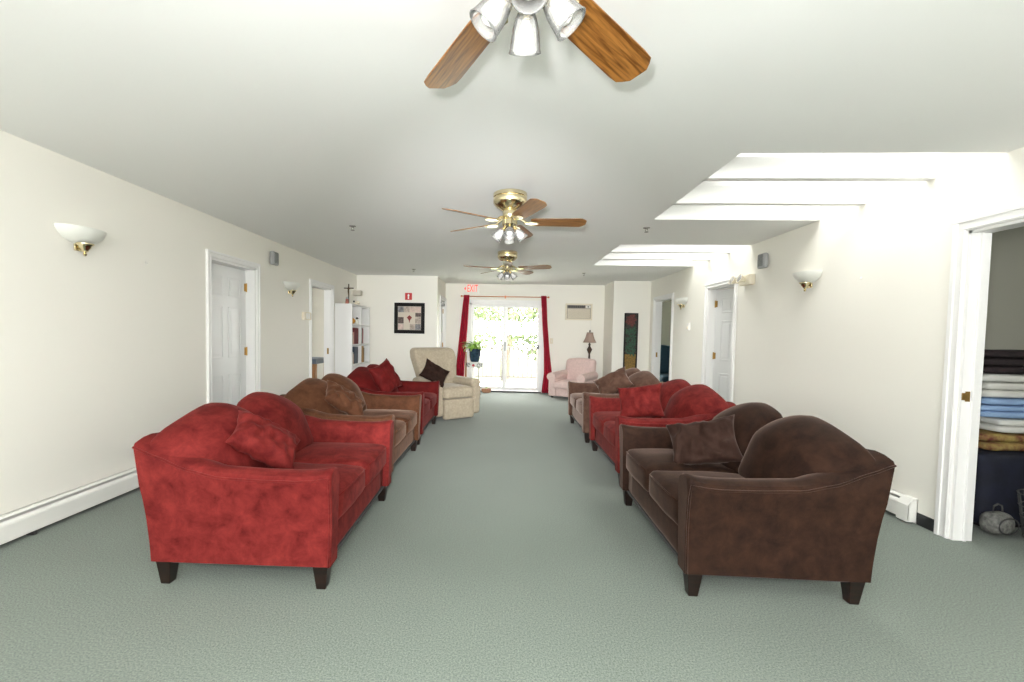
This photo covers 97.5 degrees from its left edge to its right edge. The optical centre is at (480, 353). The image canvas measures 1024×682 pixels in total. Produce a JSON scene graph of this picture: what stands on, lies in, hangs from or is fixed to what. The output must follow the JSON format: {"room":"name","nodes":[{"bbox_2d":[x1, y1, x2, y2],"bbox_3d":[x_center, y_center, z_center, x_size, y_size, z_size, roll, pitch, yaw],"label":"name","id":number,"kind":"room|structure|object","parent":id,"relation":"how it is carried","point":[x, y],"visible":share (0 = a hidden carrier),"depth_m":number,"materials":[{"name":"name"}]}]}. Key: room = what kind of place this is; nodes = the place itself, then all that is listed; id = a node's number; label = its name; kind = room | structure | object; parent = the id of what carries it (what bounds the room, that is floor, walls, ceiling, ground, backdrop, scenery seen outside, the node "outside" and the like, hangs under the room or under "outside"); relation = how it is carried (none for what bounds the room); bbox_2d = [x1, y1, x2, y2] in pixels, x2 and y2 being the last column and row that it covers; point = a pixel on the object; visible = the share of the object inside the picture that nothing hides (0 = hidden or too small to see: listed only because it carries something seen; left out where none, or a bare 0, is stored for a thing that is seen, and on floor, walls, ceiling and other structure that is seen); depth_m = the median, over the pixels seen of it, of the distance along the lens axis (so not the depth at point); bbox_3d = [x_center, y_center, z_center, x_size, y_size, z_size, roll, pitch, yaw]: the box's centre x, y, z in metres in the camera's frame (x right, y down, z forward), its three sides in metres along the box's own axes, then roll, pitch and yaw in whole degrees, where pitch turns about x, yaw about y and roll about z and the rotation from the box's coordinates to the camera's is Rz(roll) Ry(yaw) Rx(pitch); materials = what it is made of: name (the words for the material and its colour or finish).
{"room":"care facility","nodes":[
{"label":"care facility","id":0,"kind":"room"},
{"bbox_2d":[0,130,356,544],"bbox_3d":[-2.806,-0.112,3.211,0.120,2.400,11.330,1,2,3],"label":"wall","id":1,"kind":"structure","parent":0,"point":[103,350],"depth_m":3.25,"materials":[{"name":"white paint"}]},
{"bbox_2d":[0,467,138,544],"bbox_3d":[-2.825,1.078,1.418,0.070,0.179,5.450,1,2,3],"label":"baseboard heater","id":2,"kind":"object","parent":1,"relation":"attached to","point":[26,520],"visible":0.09,"depth_m":2.92,"materials":[{"name":"white metal"}]},
{"bbox_2d":[54,223,106,255],"bbox_3d":[-2.675,-0.755,3.047,0.137,0.185,0.336,1,2,3],"label":"wall sconce","id":3,"kind":"object","parent":1,"relation":"attached to","point":[84,238],"visible":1,"depth_m":2.99,"materials":[{"name":"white glass"}]},
{"bbox_2d":[205,249,260,404],"bbox_3d":[-2.725,-0.011,4.865,0.173,2.060,0.950,1,2,3],"label":"door","id":4,"kind":"structure","parent":1,"relation":"in","point":[233,297],"depth_m":4.95,"materials":[{"name":"white paint"}]},
{"bbox_2d":[270,251,278,265],"bbox_3d":[-2.569,-1.186,5.574,0.071,0.165,0.140,1,2,3],"label":"wall speaker","id":5,"kind":"object","parent":1,"relation":"attached to","point":[274,256],"visible":1,"depth_m":5.52,"materials":[{"name":"grey plastic"}]},
{"bbox_2d":[283,281,299,296],"bbox_3d":[-2.521,-0.862,6.046,0.137,0.185,0.336,1,2,3],"label":"wall sconce","id":6,"kind":"object","parent":1,"relation":"attached to","point":[291,287],"visible":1,"depth_m":5.98,"materials":[{"name":"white glass"}]},
{"bbox_2d":[309,279,333,377],"bbox_3d":[-2.593,-0.109,7.174,0.146,2.060,0.940,1,2,3],"label":"door","id":7,"kind":"structure","parent":1,"relation":"in","point":[328,299],"depth_m":7.54,"materials":[{"name":"white paint"}]},
{"bbox_2d":[212,262,323,378],"bbox_3d":[-4.019,-0.339,6.806,2.674,2.500,6.200,1,2,3],"label":"wall","id":8,"kind":"structure","parent":0,"point":[317,294],"depth_m":9.78,"materials":[{"name":"white"}]},
{"bbox_2d":[357,275,437,380],"bbox_3d":[-1.716,-0.338,8.883,1.716,2.400,0.120,1,2,3],"label":"wall","id":9,"kind":"structure","parent":0,"point":[380,293],"depth_m":8.81,"materials":[{"name":"white paint"}]},
{"bbox_2d":[394,303,424,333],"bbox_3d":[-1.396,-0.698,8.776,0.600,0.600,0.030,1,2,3],"label":"picture frame","id":10,"kind":"object","parent":9,"relation":"attached to","point":[409,318],"visible":1,"depth_m":8.77,"materials":[{"name":"black"}]},
{"bbox_2d":[404,313,414,323],"bbox_3d":[-1.396,-0.698,8.777,0.210,0.210,0.004,1,2,3],"label":"photo","id":11,"kind":"object","parent":10,"relation":"on","point":[409,318],"depth_m":8.77,"materials":[{"name":"beige"}]},
{"bbox_2d":[437,277,445,346],"bbox_3d":[-0.887,-0.348,9.477,0.120,2.400,1.150,1,2,3],"label":"wall","id":12,"kind":"structure","parent":0,"point":[441,284],"depth_m":9.09,"materials":[{"name":"white paint"}]},
{"bbox_2d":[439,295,446,346],"bbox_3d":[-0.859,-0.182,9.577,0.173,2.060,0.900,1,2,3],"label":"door","id":13,"kind":"structure","parent":12,"relation":"in","point":[443,303],"depth_m":9.87,"materials":[{"name":"white paint"}]},
{"bbox_2d":[0,0,1023,284],"bbox_3d":[0.223,-1.347,3.640,6.075,0.140,12.840,1,2,3],"label":"ceiling","id":14,"kind":"structure","parent":0,"point":[293,124],"depth_m":2.24,"materials":[{"name":"white paint"}]},
{"bbox_2d":[463,250,551,279],"bbox_3d":[0.392,-1.190,6.113,1.168,0.382,1.112,3,3,39],"label":"ceiling fan","id":15,"kind":"object","parent":14,"relation":"hanging from","point":[507,257],"visible":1,"depth_m":5.98,"materials":[{"name":"wood"}]},
{"bbox_2d":[442,188,586,243],"bbox_3d":[0.277,-1.082,3.572,1.120,0.382,1.167,1,2,3],"label":"ceiling fan","id":16,"kind":"object","parent":14,"relation":"hanging from","point":[514,204],"visible":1,"depth_m":3.51,"materials":[{"name":"wood"}]},
{"bbox_2d":[424,0,650,88],"bbox_3d":[0.101,-0.977,1.072,1.162,0.382,1.140,1,2,3],"label":"ceiling fan","id":17,"kind":"object","parent":14,"relation":"hanging from","point":[584,23],"visible":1,"depth_m":1.32,"materials":[{"name":"wood"}]},
{"bbox_2d":[0,392,1023,681],"bbox_3d":[0.461,1.189,3.665,12.600,0.120,13.060,1,2,3],"label":"floor","id":18,"kind":"structure","parent":0,"point":[503,547],"depth_m":2.15,"materials":[{"name":"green carpet"}]},
{"bbox_2d":[132,392,393,588],"bbox_3d":[-1.180,0.707,2.828,0.970,0.856,1.367,1,2,2],"label":"loveseat","id":19,"kind":"object","parent":18,"relation":"on","point":[206,501],"visible":0.83,"depth_m":2.20,"materials":[{"name":"red fabric"}]},
{"bbox_2d":[150,402,270,467],"bbox_3d":[-1.437,0.503,2.495,0.400,0.428,0.662,1,2,2],"label":"cushion","id":20,"kind":"object","parent":19,"relation":"on","point":[197,439],"depth_m":2.29,"materials":[{"name":"red fabric"}]},
{"bbox_2d":[225,409,300,468],"bbox_3d":[-1.194,0.485,2.492,0.417,0.346,0.260,-1,3,-33],"label":"throw pillow","id":21,"kind":"object","parent":19,"relation":"on","point":[265,441],"visible":0.97,"depth_m":2.42,"materials":[{"name":"red fabric"}]},
{"bbox_2d":[236,392,312,452],"bbox_3d":[-1.411,0.474,3.160,0.398,0.428,0.662,1,2,2],"label":"cushion","id":22,"kind":"object","parent":19,"relation":"on","point":[276,408],"depth_m":3.01,"materials":[{"name":"red fabric"}]},
{"bbox_2d":[271,462,364,518],"bbox_3d":[-1.028,0.764,2.557,0.632,0.199,0.530,1,2,2],"label":"seat cushion","id":23,"kind":"object","parent":19,"relation":"on","point":[352,476],"depth_m":2.59,"materials":[{"name":"red fabric"}]},
{"bbox_2d":[294,442,385,485],"bbox_3d":[-1.010,0.742,3.093,0.632,0.198,0.530,1,2,2],"label":"seat cushion","id":24,"kind":"object","parent":19,"relation":"on","point":[371,456],"depth_m":2.99,"materials":[{"name":"red fabric"}]},
{"bbox_2d":[312,357,323,377],"bbox_3d":[-3.257,0.467,8.280,0.720,0.790,0.650,1,2,3],"label":"side table","id":25,"kind":"object","parent":18,"relation":"on","point":[315,360],"visible":0.16,"depth_m":7.95,"materials":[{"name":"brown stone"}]},
{"bbox_2d":[280,373,421,472],"bbox_3d":[-1.168,0.644,4.297,0.970,0.856,1.367,1,2,3],"label":"loveseat","id":26,"kind":"object","parent":18,"relation":"on","point":[308,395],"visible":0.47,"depth_m":4.29,"materials":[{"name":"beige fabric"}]},
{"bbox_2d":[284,378,346,414],"bbox_3d":[-1.431,0.439,3.968,0.400,0.428,0.662,1,2,3],"label":"cushion","id":27,"kind":"object","parent":26,"relation":"on","point":[309,395],"depth_m":3.78,"materials":[{"name":"brown fabric"}]},
{"bbox_2d":[324,379,364,415],"bbox_3d":[-1.194,0.411,3.951,0.434,0.361,0.262,-1,3,-33],"label":"throw pillow","id":28,"kind":"object","parent":26,"relation":"on","point":[338,396],"visible":0.94,"depth_m":3.87,"materials":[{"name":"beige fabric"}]},
{"bbox_2d":[322,373,366,410],"bbox_3d":[-1.394,0.411,4.632,0.398,0.428,0.662,1,2,3],"label":"cushion","id":29,"kind":"object","parent":26,"relation":"on","point":[339,379],"depth_m":4.50,"materials":[{"name":"beige fabric"}]},
{"bbox_2d":[363,409,416,434],"bbox_3d":[-0.995,0.679,4.558,0.632,0.198,0.530,1,2,3],"label":"seat cushion","id":30,"kind":"object","parent":26,"relation":"on","point":[409,416],"depth_m":4.49,"materials":[{"name":"beige fabric"}]},
{"bbox_2d":[394,420,405,446],"bbox_3d":[-1.022,0.701,4.023,0.632,0.199,0.530,1,2,3],"label":"seat cushion","id":31,"kind":"object","parent":26,"relation":"on","point":[400,425],"depth_m":3.99,"materials":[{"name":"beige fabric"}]},
{"bbox_2d":[335,303,369,376],"bbox_3d":[-2.339,-0.002,8.223,0.300,1.765,1.030,1,2,3],"label":"bookcase","id":32,"kind":"object","parent":18,"relation":"on","point":[345,313],"visible":0.62,"depth_m":7.71,"materials":[{"name":"white laminate"}]},
{"bbox_2d":[347,364,439,444],"bbox_3d":[-1.104,0.582,5.754,0.970,0.856,1.367,1,2,3],"label":"loveseat","id":33,"kind":"object","parent":18,"relation":"on","point":[429,391],"visible":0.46,"depth_m":5.53,"materials":[{"name":"red fabric"}]},
{"bbox_2d":[347,366,379,390],"bbox_3d":[-1.367,0.377,5.425,0.400,0.428,0.662,1,2,3],"label":"cushion","id":34,"kind":"object","parent":33,"relation":"on","point":[361,376],"depth_m":5.24,"materials":[{"name":"red fabric"}]},
{"bbox_2d":[367,364,397,391],"bbox_3d":[-1.329,0.349,6.089,0.398,0.428,0.662,1,2,3],"label":"cushion","id":35,"kind":"object","parent":33,"relation":"on","point":[370,366],"depth_m":5.92,"materials":[{"name":"red fabric"}]},
{"bbox_2d":[368,358,401,391],"bbox_3d":[-1.123,0.286,5.313,0.238,0.458,0.470,2,3,17],"label":"throw pillow","id":36,"kind":"object","parent":33,"relation":"on","point":[384,375],"visible":0.97,"depth_m":5.22,"materials":[{"name":"red fabric"}]},
{"bbox_2d":[400,392,436,408],"bbox_3d":[-0.930,0.617,6.015,0.632,0.198,0.530,1,2,3],"label":"seat cushion","id":37,"kind":"object","parent":33,"relation":"on","point":[432,396],"depth_m":5.98,"materials":[{"name":"red fabric"}]},
{"bbox_2d":[424,398,429,415],"bbox_3d":[-0.957,0.639,5.480,0.632,0.199,0.530,1,2,3],"label":"seat cushion","id":38,"kind":"object","parent":33,"relation":"on","point":[427,400],"depth_m":5.43,"materials":[{"name":"red fabric"}]},
{"bbox_2d":[410,347,479,419],"bbox_3d":[-0.585,0.431,7.041,0.855,1.035,0.954,-1,3,-37],"label":"recliner","id":39,"kind":"object","parent":18,"relation":"on","point":[459,397],"visible":0.67,"depth_m":6.89,"materials":[{"name":"beige fabric"}]},
{"bbox_2d":[419,358,449,387],"bbox_3d":[-0.673,0.287,6.566,0.493,0.446,0.205,0,3,-16],"label":"throw pillow","id":40,"kind":"object","parent":39,"relation":"on","point":[431,371],"visible":0.99,"depth_m":6.52,"materials":[{"name":"fabric"}]},
{"bbox_2d":[443,383,472,398],"bbox_3d":[-0.483,0.562,6.910,0.530,0.191,0.600,-1,3,-37],"label":"seat cushion","id":41,"kind":"object","parent":39,"relation":"on","point":[450,390],"depth_m":6.70,"materials":[{"name":"beige fabric"}]},
{"bbox_2d":[466,361,483,393],"bbox_3d":[-0.129,0.517,9.553,0.370,0.698,0.363,1,2,3],"label":"plant stand","id":42,"kind":"object","parent":18,"relation":"on","point":[469,364],"visible":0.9,"depth_m":9.41,"materials":[{"name":"white metal"}]},
{"bbox_2d":[461,340,489,361],"bbox_3d":[-0.146,-0.061,9.536,0.638,0.459,0.580,2,3,30],"label":"potted plant","id":43,"kind":"object","parent":42,"relation":"on","point":[475,348],"visible":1,"depth_m":9.43,"materials":[{"name":"green plant"}]},
{"bbox_2d":[547,358,597,397],"bbox_3d":[1.948,0.504,9.364,0.832,0.810,0.936,3,3,35],"label":"armchair","id":44,"kind":"object","parent":18,"relation":"on","point":[579,370],"visible":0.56,"depth_m":9.31,"materials":[{"name":"fabric"}]},
{"bbox_2d":[553,379,576,388],"bbox_3d":[1.869,0.625,9.260,0.540,0.157,0.670,3,3,35],"label":"seat cushion","id":45,"kind":"object","parent":44,"relation":"on","point":[557,383],"depth_m":9.08,"materials":[{"name":"fabric"}]},
{"bbox_2d":[583,330,595,358],"bbox_3d":[2.349,0.191,9.709,0.284,1.420,0.284,1,2,3],"label":"floor lamp","id":46,"kind":"object","parent":18,"relation":"on","point":[589,338],"visible":0.71,"depth_m":9.63,"materials":[{"name":"brown wood"}]},
{"bbox_2d":[568,368,663,442],"bbox_3d":[1.735,0.625,5.951,0.970,0.856,1.367,1,2,3],"label":"loveseat","id":47,"kind":"object","parent":18,"relation":"on","point":[578,393],"visible":0.34,"depth_m":5.63,"materials":[{"name":"fabric"}]},
{"bbox_2d":[576,398,581,414],"bbox_3d":[1.560,0.676,5.693,0.632,0.198,0.530,1,2,3],"label":"seat cushion","id":48,"kind":"object","parent":47,"relation":"on","point":[579,400],"depth_m":5.70,"materials":[{"name":"fabric"}]},
{"bbox_2d":[570,393,599,408],"bbox_3d":[1.587,0.652,6.228,0.632,0.199,0.530,1,2,3],"label":"seat cushion","id":49,"kind":"object","parent":47,"relation":"on","point":[573,396],"depth_m":6.19,"materials":[{"name":"fabric"}]},
{"bbox_2d":[593,367,633,393],"bbox_3d":[1.667,0.369,5.650,0.504,0.426,0.260,2,3,18],"label":"throw pillow","id":50,"kind":"object","parent":47,"relation":"on","point":[609,383],"visible":0.9,"depth_m":5.58,"materials":[{"name":"fabric"}]},
{"bbox_2d":[615,368,639,393],"bbox_3d":[2.006,0.402,6.261,0.400,0.428,0.662,1,2,3],"label":"cushion","id":51,"kind":"object","parent":47,"relation":"on","point":[630,371],"depth_m":6.03,"materials":[{"name":"fabric"}]},
{"bbox_2d":[628,371,659,387],"bbox_3d":[1.968,0.430,5.597,0.398,0.428,0.662,1,2,3],"label":"cushion","id":52,"kind":"object","parent":47,"relation":"on","point":[641,378],"depth_m":5.46,"materials":[{"name":"fabric"}]},
{"bbox_2d":[589,379,735,484],"bbox_3d":[1.670,0.691,4.393,0.970,0.856,1.367,1,2,3],"label":"loveseat","id":53,"kind":"object","parent":18,"relation":"on","point":[682,402],"visible":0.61,"depth_m":4.05,"materials":[{"name":"red fabric"}]},
{"bbox_2d":[603,421,614,446],"bbox_3d":[1.495,0.742,4.136,0.632,0.198,0.530,1,2,3],"label":"seat cushion","id":54,"kind":"object","parent":53,"relation":"on","point":[608,426],"depth_m":4.14,"materials":[{"name":"red fabric"}]},
{"bbox_2d":[593,411,651,434],"bbox_3d":[1.522,0.719,4.671,0.632,0.199,0.530,1,2,3],"label":"seat cushion","id":55,"kind":"object","parent":53,"relation":"on","point":[599,417],"depth_m":4.62,"materials":[{"name":"red fabric"}]},
{"bbox_2d":[617,383,664,417],"bbox_3d":[1.534,0.460,4.304,0.479,0.386,0.243,2,3,29],"label":"throw pillow","id":56,"kind":"object","parent":53,"relation":"on","point":[642,401],"visible":0.94,"depth_m":4.22,"materials":[{"name":"red fabric"}]},
{"bbox_2d":[652,379,689,417],"bbox_3d":[1.941,0.468,4.704,0.400,0.428,0.662,1,2,3],"label":"cushion","id":57,"kind":"object","parent":53,"relation":"on","point":[668,388],"depth_m":4.46,"materials":[{"name":"red fabric"}]},
{"bbox_2d":[662,384,728,417],"bbox_3d":[1.903,0.496,4.040,0.398,0.428,0.662,1,2,3],"label":"cushion","id":58,"kind":"object","parent":53,"relation":"on","point":[697,400],"depth_m":3.90,"materials":[{"name":"red fabric"}]},
{"bbox_2d":[660,345,669,382],"bbox_3d":[3.920,0.378,9.391,0.620,1.130,0.550,0,3,-17],"label":"chair","id":59,"kind":"object","parent":18,"relation":"on","point":[665,349],"visible":0.23,"depth_m":9.53,"materials":[{"name":"blue fabric"}]},
{"bbox_2d":[619,402,896,604],"bbox_3d":[1.496,0.757,2.788,0.936,0.856,1.367,1,2,3],"label":"loveseat","id":60,"kind":"object","parent":18,"relation":"on","point":[804,500],"visible":0.84,"depth_m":2.17,"materials":[{"name":"brown fabric"}]},
{"bbox_2d":[626,449,738,491],"bbox_3d":[1.356,0.785,3.066,0.610,0.199,0.530,1,2,3],"label":"seat cushion","id":61,"kind":"object","parent":60,"relation":"on","point":[640,463],"depth_m":2.91,"materials":[{"name":"brown fabric"}]},
{"bbox_2d":[649,471,743,524],"bbox_3d":[1.325,0.809,2.532,0.610,0.198,0.530,1,2,3],"label":"seat cushion","id":62,"kind":"object","parent":60,"relation":"on","point":[663,485],"depth_m":2.58,"materials":[{"name":"brown fabric"}]},
{"bbox_2d":[665,414,742,464],"bbox_3d":[1.428,0.549,2.894,0.463,0.327,0.260,2,3,27],"label":"throw pillow","id":63,"kind":"object","parent":60,"relation":"on","point":[714,441],"visible":1,"depth_m":2.83,"materials":[{"name":"fabric"}]},
{"bbox_2d":[712,402,782,471],"bbox_3d":[1.761,0.534,3.097,0.386,0.428,0.662,1,2,3],"label":"cushion","id":64,"kind":"object","parent":60,"relation":"on","point":[749,417],"depth_m":2.85,"materials":[{"name":"brown fabric"}]},
{"bbox_2d":[738,415,875,478],"bbox_3d":[1.718,0.563,2.433,0.384,0.428,0.662,1,2,3],"label":"cushion","id":65,"kind":"object","parent":60,"relation":"on","point":[795,446],"depth_m":2.31,"materials":[{"name":"brown fabric"}]},
{"bbox_2d":[973,448,1023,527],"bbox_3d":[4.310,0.948,3.438,1.700,0.520,0.839,1,2,3],"label":"chest","id":66,"kind":"object","parent":18,"relation":"on","point":[999,474],"visible":0.15,"depth_m":3.08,"materials":[{"name":"blue fabric"}]},
{"bbox_2d":[978,429,1023,450],"bbox_3d":[4.001,0.617,3.439,0.920,0.125,0.685,1,2,3],"label":"patterned blanket","id":67,"kind":"object","parent":66,"relation":"on","point":[988,440],"visible":0.25,"depth_m":3.14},
{"bbox_2d":[979,416,1023,432],"bbox_3d":[4.086,0.504,3.420,0.888,0.106,0.637,1,2,3],"label":"sheets","id":68,"kind":"object","parent":67,"relation":"on","point":[1003,425],"visible":0.24,"depth_m":3.15,"materials":[{"name":"white fabric"}]},
{"bbox_2d":[980,397,1023,417],"bbox_3d":[3.942,0.379,3.429,0.844,0.140,0.627,1,2,3],"label":"sheets","id":69,"kind":"object","parent":68,"relation":"on","point":[990,406],"visible":0.3,"depth_m":3.15,"materials":[{"name":"blue fabric"}]},
{"bbox_2d":[981,373,1023,397],"bbox_3d":[3.915,0.223,3.435,0.726,0.170,0.608,1,2,3],"label":"towels","id":70,"kind":"object","parent":69,"relation":"on","point":[995,385],"visible":0.39,"depth_m":3.15,"materials":[{"name":"white fabric"}]},
{"bbox_2d":[983,349,1023,373],"bbox_3d":[4.032,0.053,3.445,0.940,0.170,0.645,1,2,3],"label":"clothes","id":71,"kind":"object","parent":70,"relation":"on","point":[1001,361],"visible":0.32,"depth_m":3.15,"materials":[{"name":"fabric"}]},
{"bbox_2d":[979,503,1019,535],"bbox_3d":[3.444,1.097,2.983,0.177,0.206,0.131,1,3,-9],"label":"bag","id":72,"kind":"object","parent":18,"relation":"on","point":[993,522],"visible":1,"depth_m":2.94,"materials":[{"name":"grey"}]},
{"bbox_2d":[1016,489,1023,537],"bbox_3d":[3.675,1.066,2.893,0.308,0.298,0.278,1,2,3],"label":"mesh basket","id":73,"kind":"object","parent":18,"relation":"on","point":[1020,501],"visible":1,"depth_m":2.97,"materials":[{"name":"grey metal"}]},
{"bbox_2d":[446,283,604,378],"bbox_3d":[0.956,-0.339,10.019,3.746,2.400,0.120,1,2,3],"label":"wall","id":74,"kind":"structure","parent":0,"point":[568,336],"depth_m":9.91,"materials":[{"name":"white paint"}]},
{"bbox_2d":[464,284,478,293],"bbox_3d":[-0.205,-1.442,9.944,0.330,0.210,0.054,1,2,3],"label":"exit sign","id":75,"kind":"object","parent":74,"relation":"attached to","point":[468,288],"visible":1,"depth_m":9.92,"materials":[{"name":"white plastic"}]},
{"bbox_2d":[466,300,543,392],"bbox_3d":[0.549,-0.168,10.017,1.760,2.045,0.160,1,2,3],"label":"door","id":76,"kind":"structure","parent":74,"relation":"in","point":[505,304],"depth_m":9.98,"materials":[{"name":"white paint"}]},
{"bbox_2d":[461,295,549,297],"bbox_3d":[0.534,-1.256,9.885,1.954,0.060,0.112,1,2,3],"label":"curtain rod","id":77,"kind":"object","parent":74,"relation":"attached to","point":[461,295],"visible":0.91,"depth_m":9.85,"materials":[{"name":"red metal"}]},
{"bbox_2d":[456,295,469,375],"bbox_3d":[-0.420,-0.238,9.893,0.314,2.121,0.072,1,2,3],"label":"curtain","id":78,"kind":"object","parent":77,"relation":"hanging from","point":[460,364],"visible":0.83,"depth_m":9.88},
{"bbox_2d":[541,296,551,392],"bbox_3d":[1.436,-0.200,9.800,0.272,2.121,0.072,1,2,3],"label":"curtain","id":79,"kind":"object","parent":77,"relation":"hanging from","point":[547,362],"visible":0.96,"depth_m":9.79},
{"bbox_2d":[565,303,592,343],"bbox_3d":[2.146,-0.560,9.851,0.580,1.080,0.075,1,2,3],"label":"air conditioner","id":80,"kind":"object","parent":74,"relation":"attached to","point":[572,311],"visible":1,"depth_m":9.81,"materials":[{"name":"beige plastic"}]},
{"bbox_2d":[602,282,612,376],"bbox_3d":[2.745,-0.284,9.518,0.120,2.400,0.700,1,2,3],"label":"wall","id":81,"kind":"structure","parent":0,"point":[609,287],"depth_m":9.50,"materials":[{"name":"white paint"}]},
{"bbox_2d":[610,281,650,372],"bbox_3d":[3.030,-0.261,9.094,0.733,2.400,0.120,1,2,3],"label":"wall","id":82,"kind":"structure","parent":0,"point":[627,296],"depth_m":9.02,"materials":[{"name":"white paint"}]},
{"bbox_2d":[623,313,638,369],"bbox_3d":[3.017,-0.148,9.024,0.270,1.340,0.030,1,2,3],"label":"panel","id":83,"kind":"object","parent":82,"relation":"attached to","point":[630,319],"visible":0.83,"depth_m":9.02,"materials":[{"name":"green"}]},
{"bbox_2d":[625,354,635,369],"bbox_3d":[3.010,0.252,9.040,0.220,0.480,0.001,1,2,3],"label":"picture","id":84,"kind":"object","parent":83,"relation":"on","point":[629,360],"depth_m":9.04},
{"bbox_2d":[660,300,671,382],"bbox_3d":[4.923,-0.258,8.656,2.851,2.500,3.200,1,2,3],"label":"wall","id":85,"kind":"structure","parent":0,"point":[666,305],"depth_m":10.18,"materials":[{"name":"grey"}]},
{"bbox_2d":[648,147,1023,537],"bbox_3d":[3.161,-0.328,3.181,0.120,3.050,11.900,1,2,3],"label":"wall","id":86,"kind":"structure","parent":0,"point":[865,357],"depth_m":3.64,"materials":[{"name":"white paint"}]},
{"bbox_2d":[601,253,710,260],"bbox_3d":[2.523,-1.433,6.467,1.589,0.150,0.065,1,2,3],"label":"trim","id":87,"kind":"structure","parent":86,"relation":"attached to","point":[610,256],"depth_m":6.44,"materials":[{"name":"white paint"}]},
{"bbox_2d":[651,293,673,380],"bbox_3d":[3.399,-0.049,8.282,0.146,2.060,1.020,1,2,3],"label":"door frame","id":88,"kind":"structure","parent":86,"relation":"in","point":[657,311],"depth_m":8.69,"materials":[{"name":"white paint"}]},
{"bbox_2d":[609,244,730,253],"bbox_3d":[2.494,-1.409,5.908,1.589,0.150,0.065,1,2,3],"label":"trim","id":89,"kind":"structure","parent":86,"relation":"attached to","point":[622,248],"depth_m":5.88,"materials":[{"name":"white paint"}]},
{"bbox_2d":[701,277,737,401],"bbox_3d":[3.414,0.046,6.101,0.400,2.060,0.890,1,2,3],"label":"door","id":90,"kind":"structure","parent":86,"relation":"in","point":[719,327],"depth_m":6.33,"materials":[{"name":"white paint"}]},
{"bbox_2d":[729,274,754,285],"bbox_3d":[3.145,-0.889,5.411,0.157,0.133,0.336,1,2,3],"label":"emergency light","id":91,"kind":"object","parent":86,"relation":"attached to","point":[748,279],"visible":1,"depth_m":5.32,"materials":[{"name":"beige plastic"}]},
{"bbox_2d":[699,153,822,184],"bbox_3d":[2.387,-1.654,3.425,1.744,0.570,1.760,1,2,3],"label":"trim","id":92,"kind":"structure","parent":86,"relation":"attached to","point":[740,154],"depth_m":4.19,"materials":[{"name":"white paint"}]},
{"bbox_2d":[757,253,767,268],"bbox_3d":[3.173,-1.044,5.035,0.071,0.165,0.140,1,2,3],"label":"wall speaker","id":93,"kind":"object","parent":86,"relation":"attached to","point":[762,262],"visible":1,"depth_m":4.99,"materials":[{"name":"grey plastic"}]},
{"bbox_2d":[671,185,866,205],"bbox_3d":[2.390,-1.316,3.723,1.574,0.150,0.065,1,2,3],"label":"skylight","id":94,"kind":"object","parent":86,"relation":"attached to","point":[756,195],"depth_m":3.69,"materials":[{"name":"glass"}]},
{"bbox_2d":[793,270,822,291],"bbox_3d":[3.098,-0.690,4.302,0.137,0.185,0.336,1,2,3],"label":"wall sconce","id":95,"kind":"object","parent":86,"relation":"attached to","point":[806,279],"visible":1,"depth_m":4.24,"materials":[{"name":"white glass"}]},
{"bbox_2d":[702,156,936,180],"bbox_3d":[2.359,-1.291,3.129,1.574,0.150,0.065,1,2,3],"label":"skylight","id":96,"kind":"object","parent":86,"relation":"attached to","point":[776,168],"depth_m":3.10,"materials":[{"name":"glass"}]},
{"bbox_2d":[886,489,917,521],"bbox_3d":[3.085,1.067,4.121,0.070,0.179,1.950,1,2,3],"label":"baseboard heater","id":97,"kind":"object","parent":86,"relation":"attached to","point":[905,507],"visible":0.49,"depth_m":3.19,"materials":[{"name":"white metal"}]},
{"bbox_2d":[916,512,933,531],"bbox_3d":[3.182,1.060,5.406,0.006,0.085,4.835,1,2,3],"label":"baseboard","id":98,"kind":"structure","parent":86,"relation":"attached to","point":[923,521],"depth_m":3.08,"materials":[{"name":"black plastic"}]},
{"bbox_2d":[934,203,1023,540],"bbox_3d":[3.101,0.190,2.465,0.146,2.075,0.990,1,2,3],"label":"door frame","id":99,"kind":"structure","parent":86,"relation":"in","point":[978,249],"depth_m":2.87,"materials":[{"name":"white paint"}]},
{"bbox_2d":[985,226,1023,349],"bbox_3d":[4.593,0.015,2.220,2.851,2.500,3.900,1,2,3],"label":"wall","id":100,"kind":"structure","parent":0,"point":[1005,306],"depth_m":4.04,"materials":[{"name":"grey"}]},
{"label":"outside","id":101,"kind":"structure","parent":0,"visible":0},
{"bbox_2d":[480,380,535,387],"bbox_3d":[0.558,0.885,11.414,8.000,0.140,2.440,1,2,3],"label":"deck","id":102,"kind":"object","parent":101,"point":[491,383],"depth_m":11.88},
{"bbox_2d":[473,344,536,380],"bbox_3d":[0.626,0.244,12.506,7.000,1.050,0.120,1,2,3],"label":"deck railing","id":103,"kind":"object","parent":102,"relation":"on","point":[491,347],"visible":0.19,"depth_m":12.47,"materials":[{"name":"grey wood"}]},
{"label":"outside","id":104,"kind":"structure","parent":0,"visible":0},
{"bbox_2d":[473,357,535,381],"bbox_3d":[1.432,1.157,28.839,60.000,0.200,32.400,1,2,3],"label":"lawn","id":105,"kind":"structure","parent":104,"point":[484,358],"depth_m":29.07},
{"bbox_2d":[474,307,503,345],"bbox_3d":[-0.884,-1.545,19.521,3.843,5.941,3.845,0,3,-18],"label":"tree","id":106,"kind":"object","parent":105,"relation":"on","point":[483,315],"visible":0.08,"depth_m":19.25,"materials":[{"name":"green plant"}]},
{"bbox_2d":[474,307,537,378],"bbox_3d":[1.365,-2.005,23.368,4.383,6.605,4.444,1,2,3],"label":"tree","id":107,"kind":"object","parent":105,"relation":"on","point":[510,342],"visible":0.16,"depth_m":23.34,"materials":[{"name":"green plant"}]},
{"bbox_2d":[508,308,537,360],"bbox_3d":[2.982,-1.067,18.333,3.883,5.230,3.868,1,2,3],"label":"tree","id":108,"kind":"object","parent":105,"relation":"on","point":[532,314],"visible":0.14,"depth_m":18.05,"materials":[{"name":"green plant"}]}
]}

